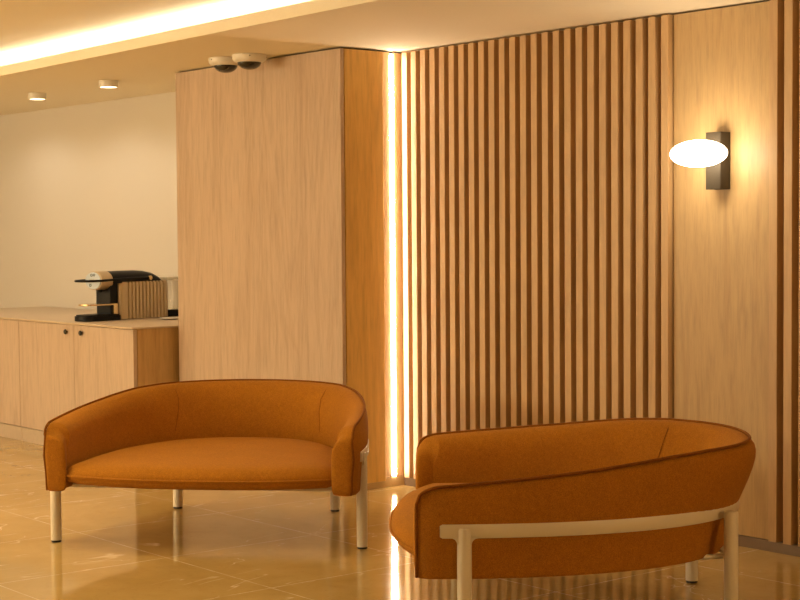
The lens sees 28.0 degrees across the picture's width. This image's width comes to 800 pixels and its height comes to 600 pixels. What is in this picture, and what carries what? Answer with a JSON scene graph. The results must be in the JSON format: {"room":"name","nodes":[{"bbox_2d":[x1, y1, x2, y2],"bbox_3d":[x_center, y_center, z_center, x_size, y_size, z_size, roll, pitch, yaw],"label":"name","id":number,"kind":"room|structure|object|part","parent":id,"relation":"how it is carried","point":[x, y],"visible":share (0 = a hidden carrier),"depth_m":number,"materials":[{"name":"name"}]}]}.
{"room":"lobby","nodes":[
{"label":"lobby","id":0,"kind":"room"},
{"bbox_2d":[0,91,177,309],"bbox_3d":[-2.420,-0.309,13.018,0.120,2.571,5.090,-2,3,-40],"label":"wall","id":1,"kind":"structure","parent":0,"point":[85,189],"depth_m":13.11,"materials":[{"name":"white paint"}]},
{"bbox_2d":[0,0,769,115],"bbox_3d":[-2.188,-1.419,5.541,9.215,0.264,16.840,-2,3,-40],"label":"ceiling","id":2,"kind":"structure","parent":0,"point":[62,50],"depth_m":8.86,"materials":[{"name":"paint"}]},
{"bbox_2d":[28,92,46,99],"bbox_3d":[-2.719,-1.527,12.007,0.134,0.047,0.134,-2,3,-40],"label":"recessed light","id":3,"kind":"object","parent":2,"relation":"in","point":[34,95],"visible":1,"depth_m":11.95,"materials":[{"name":"beige plastic"}]},
{"bbox_2d":[99,80,117,87],"bbox_3d":[-2.015,-1.493,11.071,0.134,0.047,0.134,-2,3,-40],"label":"recessed light","id":4,"kind":"object","parent":2,"relation":"in","point":[102,83],"visible":1,"depth_m":11.02,"materials":[{"name":"beige plastic"}]},
{"bbox_2d":[209,56,238,72],"bbox_3d":[-1.059,-1.424,9.729,0.206,0.090,0.206,0,2,-1],"label":"ceiling camera","id":5,"kind":"object","parent":2,"relation":"attached to","point":[223,64],"visible":0.92,"depth_m":9.66,"materials":[{"name":"beige plastic"}]},
{"bbox_2d":[232,53,266,69],"bbox_3d":[-0.898,-1.417,9.551,0.206,0.090,0.206,1,3,33],"label":"ceiling camera","id":6,"kind":"object","parent":2,"relation":"attached to","point":[247,61],"visible":1,"depth_m":9.48,"materials":[{"name":"beige plastic"}]},
{"bbox_2d":[0,436,799,599],"bbox_3d":[-2.169,1.332,5.655,9.215,0.100,16.840,-2,3,-40],"label":"floor","id":7,"kind":"structure","parent":0,"point":[116,543],"depth_m":7.48,"materials":[{"name":"stone"}]},
{"bbox_2d":[0,319,21,440],"bbox_3d":[-2.914,0.550,12.702,1.095,0.886,1.673,-2,3,-40],"label":"base cabinet","id":8,"kind":"object","parent":7,"relation":"on","point":[10,419],"visible":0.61,"depth_m":11.85,"materials":[{"name":"brown wood"}]},
{"bbox_2d":[0,306,178,329],"bbox_3d":[-2.389,0.123,12.055,1.083,0.012,3.338,-2,3,-40],"label":"countertop","id":9,"kind":"structure","parent":8,"relation":"on","point":[60,315],"depth_m":11.64,"materials":[{"name":"laminate"}]},
{"bbox_2d":[74,270,177,321],"bbox_3d":[-1.970,-0.040,11.550,0.224,0.347,0.928,1,3,35],"label":"coffee machine","id":10,"kind":"object","parent":9,"relation":"on","point":[124,294],"visible":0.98,"depth_m":11.45,"materials":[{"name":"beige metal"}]},
{"bbox_2d":[75,314,120,321],"bbox_3d":[-2.152,0.123,11.304,0.196,0.043,0.305,1,3,35],"label":"drip tray","id":11,"kind":"object","parent":10,"relation":"on","point":[82,317],"depth_m":11.21,"materials":[{"name":"black plastic"}]},
{"bbox_2d":[78,303,117,313],"bbox_3d":[-2.146,0.065,11.310,0.164,0.074,0.265,1,3,35],"label":"shelf","id":12,"kind":"object","parent":10,"relation":"attached to","point":[102,308],"depth_m":11.35,"materials":[{"name":"gold metal"}]},
{"bbox_3d":[-2.067,-0.147,11.415,0.217,0.027,0.595,1,3,35],"label":"lever","id":13,"kind":"part","parent":10,"relation":"part of","materials":[{"name":"black plastic"}]},
{"bbox_3d":[-1.737,-0.162,11.872,0.168,0.023,0.125,1,3,35],"label":"tank lid","id":14,"kind":"part","parent":10,"relation":"part of","materials":[{"name":"beige plastic"}]},
{"bbox_3d":[-1.739,-0.040,11.880,0.170,0.216,0.118,1,3,35],"label":"water tank","id":15,"kind":"part","parent":10,"relation":"part of","materials":[{"name":"white"}]},
{"bbox_3d":[-1.739,0.093,11.884,0.180,0.049,0.124,1,3,35],"label":"tank","id":16,"kind":"part","parent":10,"relation":"part of","materials":[{"name":"black plastic"}]},
{"bbox_2d":[160,317,178,319],"bbox_3d":[-1.637,0.132,11.378,0.144,0.012,0.144,-2,3,-40],"label":"saucer","id":17,"kind":"object","parent":9,"relation":"on","point":[163,318],"visible":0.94,"depth_m":11.34,"materials":[{"name":"beige ceramic"}]},
{"bbox_2d":[19,321,178,444],"bbox_3d":[-1.855,0.596,11.422,1.095,0.886,1.641,-2,3,-40],"label":"base cabinet","id":18,"kind":"object","parent":7,"relation":"on","point":[64,368],"visible":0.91,"depth_m":11.01,"materials":[{"name":"brown wood"}]},
{"bbox_3d":[-2.506,0.549,11.404,0.028,0.775,0.834,-2,3,-40],"label":"door","id":19,"kind":"part","parent":18,"relation":"part of","materials":[{"name":"brown wood"}]},
{"bbox_3d":[-1.982,0.572,10.771,0.028,0.775,0.802,-2,3,-40],"label":"door","id":20,"kind":"part","parent":18,"relation":"part of","materials":[{"name":"brown wood"}]},
{"bbox_2d":[43,379,368,548],"bbox_3d":[-0.869,0.816,8.172,1.582,0.702,1.453,0,2,8],"label":"sofa","id":21,"kind":"object","parent":7,"relation":"on","point":[216,434],"visible":1,"depth_m":8.06,"materials":[{"name":"orange fabric"}]},
{"bbox_3d":[-1.689,0.951,7.854,0.052,0.452,0.052,0,2,8],"label":"leg","id":22,"kind":"part","parent":21,"relation":"part of","materials":[{"name":"beige"}]},
{"bbox_3d":[-1.222,0.908,8.794,0.052,0.452,0.052,0,2,8],"label":"leg","id":23,"kind":"part","parent":21,"relation":"part of","materials":[{"name":"beige metal"}]},
{"bbox_2d":[66,437,332,489],"bbox_3d":[-0.884,0.809,8.088,1.333,0.128,1.261,0,2,8],"label":"seat cushion","id":24,"kind":"object","parent":21,"relation":"on","point":[174,463],"depth_m":7.65,"materials":[{"name":"orange fabric"}]},
{"bbox_3d":[-0.862,0.881,8.234,1.524,0.026,1.028,0,2,8],"label":"seat frame","id":25,"kind":"part","parent":21,"relation":"part of","materials":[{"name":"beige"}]},
{"bbox_3d":[-0.354,0.907,8.665,0.052,0.452,0.052,0,2,8],"label":"leg","id":26,"kind":"part","parent":21,"relation":"part of","materials":[{"name":"beige"}]},
{"bbox_3d":[-0.181,0.949,7.629,0.052,0.452,0.052,0,2,8],"label":"leg","id":27,"kind":"part","parent":21,"relation":"part of","materials":[{"name":"beige"}]},
{"bbox_2d":[175,48,404,482],"bbox_3d":[-0.559,-0.202,10.169,0.887,2.567,1.777,-2,3,-40],"label":"wall pier","id":28,"kind":"object","parent":7,"relation":"on","point":[284,230],"visible":0.69,"depth_m":9.53,"materials":[{"name":"brown wood"}]},
{"bbox_3d":[-0.890,-0.205,9.895,0.026,2.521,1.777,-2,3,-40],"label":"panel","id":29,"kind":"part","parent":28,"relation":"part of","materials":[{"name":"brown wood"}]},
{"bbox_3d":[-0.209,-0.186,9.321,0.283,2.521,0.024,-2,3,-40],"label":"panel","id":30,"kind":"part","parent":28,"relation":"part of","materials":[{"name":"brown wood"}]},
{"bbox_2d":[367,475,404,489],"bbox_3d":[-0.709,1.059,10.094,0.463,0.056,1.771,-2,3,-40],"label":"baseboard","id":31,"kind":"object","parent":28,"relation":"attached to","point":[397,480],"visible":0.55,"depth_m":9.48,"materials":[{"name":"beige wood"}]},
{"bbox_2d":[389,53,395,475],"bbox_3d":[-0.043,-0.201,9.452,0.026,2.496,0.023,-2,3,-40],"label":"led strip","id":32,"kind":"object","parent":28,"relation":"attached to","point":[390,55],"visible":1,"depth_m":9.44,"materials":[{"name":"beige plastic"}]},
{"bbox_2d":[389,418,755,599],"bbox_3d":[0.680,0.879,6.405,1.453,0.702,1.582,0,2,1],"label":"sofa","id":33,"kind":"object","parent":7,"relation":"on","point":[621,494],"visible":1,"depth_m":5.79,"materials":[{"name":"orange fabric"}]},
{"bbox_2d":[391,483,462,554],"bbox_3d":[0.595,0.868,6.408,1.261,0.128,1.333,0,2,1],"label":"seat cushion","id":34,"kind":"object","parent":33,"relation":"on","point":[402,514],"depth_m":6.24,"materials":[{"name":"orange fabric"}]},
{"bbox_3d":[0.228,1.028,5.657,0.052,0.452,0.052,0,2,1],"label":"leg","id":35,"kind":"part","parent":33,"relation":"part of","materials":[{"name":"beige metal"}]},
{"bbox_3d":[1.247,0.972,6.841,0.052,0.452,0.052,0,2,1],"label":"leg","id":36,"kind":"part","parent":33,"relation":"part of","materials":[{"name":"beige"}]},
{"bbox_3d":[0.740,0.945,6.409,1.028,0.026,1.524,0,2,1],"label":"seat frame","id":37,"kind":"part","parent":33,"relation":"part of","materials":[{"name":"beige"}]},
{"bbox_3d":[1.233,1.008,5.964,0.052,0.452,0.052,0,2,1],"label":"leg","id":38,"kind":"part","parent":33,"relation":"part of","materials":[{"name":"beige"}]},
{"bbox_2d":[457,1,767,45],"bbox_3d":[3.293,-0.047,5.734,0.120,2.571,10.073,-2,3,-40],"label":"wall","id":39,"kind":"structure","parent":0,"point":[766,1],"depth_m":7.76,"materials":[{"name":"brown wood"}]},
{"bbox_2d":[402,15,673,478],"bbox_3d":[0.695,-0.173,8.712,0.080,2.509,2.075,-2,3,-40],"label":"panel","id":40,"kind":"object","parent":39,"relation":"attached to","point":[538,169],"visible":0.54,"depth_m":8.59,"materials":[{"name":"brown wood"}]},
{"bbox_2d":[404,477,799,556],"bbox_3d":[3.208,1.214,5.758,0.061,0.050,9.909,-2,3,-40],"label":"baseboard","id":41,"kind":"structure","parent":39,"relation":"attached to","point":[744,541],"depth_m":7.52,"materials":[{"name":"brown wood"}]},
{"bbox_2d":[674,1,769,539],"bbox_3d":[1.560,-0.137,7.692,0.050,2.509,0.596,-2,3,-40],"label":"wood panel","id":42,"kind":"object","parent":39,"relation":"attached to","point":[721,55],"visible":0.64,"depth_m":7.64,"materials":[{"name":"brown wood"}]},
{"bbox_2d":[670,132,729,189],"bbox_3d":[1.434,-0.659,7.557,0.283,0.272,0.304,-2,3,-40],"label":"wall lamp","id":43,"kind":"object","parent":42,"relation":"attached to","point":[712,153],"visible":1,"depth_m":7.51,"materials":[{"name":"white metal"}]},
{"bbox_3d":[1.403,-0.688,7.530,0.204,0.128,0.304,-2,3,-40],"label":"lamp shade","id":44,"kind":"part","parent":43,"relation":"part of","materials":[{"name":"white glass"}]},
{"bbox_2d":[768,0,799,546],"bbox_3d":[2.456,-0.098,6.586,0.080,2.509,2.249,-2,3,-40],"label":"panel","id":45,"kind":"object","parent":39,"relation":"attached to","point":[784,52],"visible":1,"depth_m":7.37,"materials":[{"name":"brown wood"}]}
]}

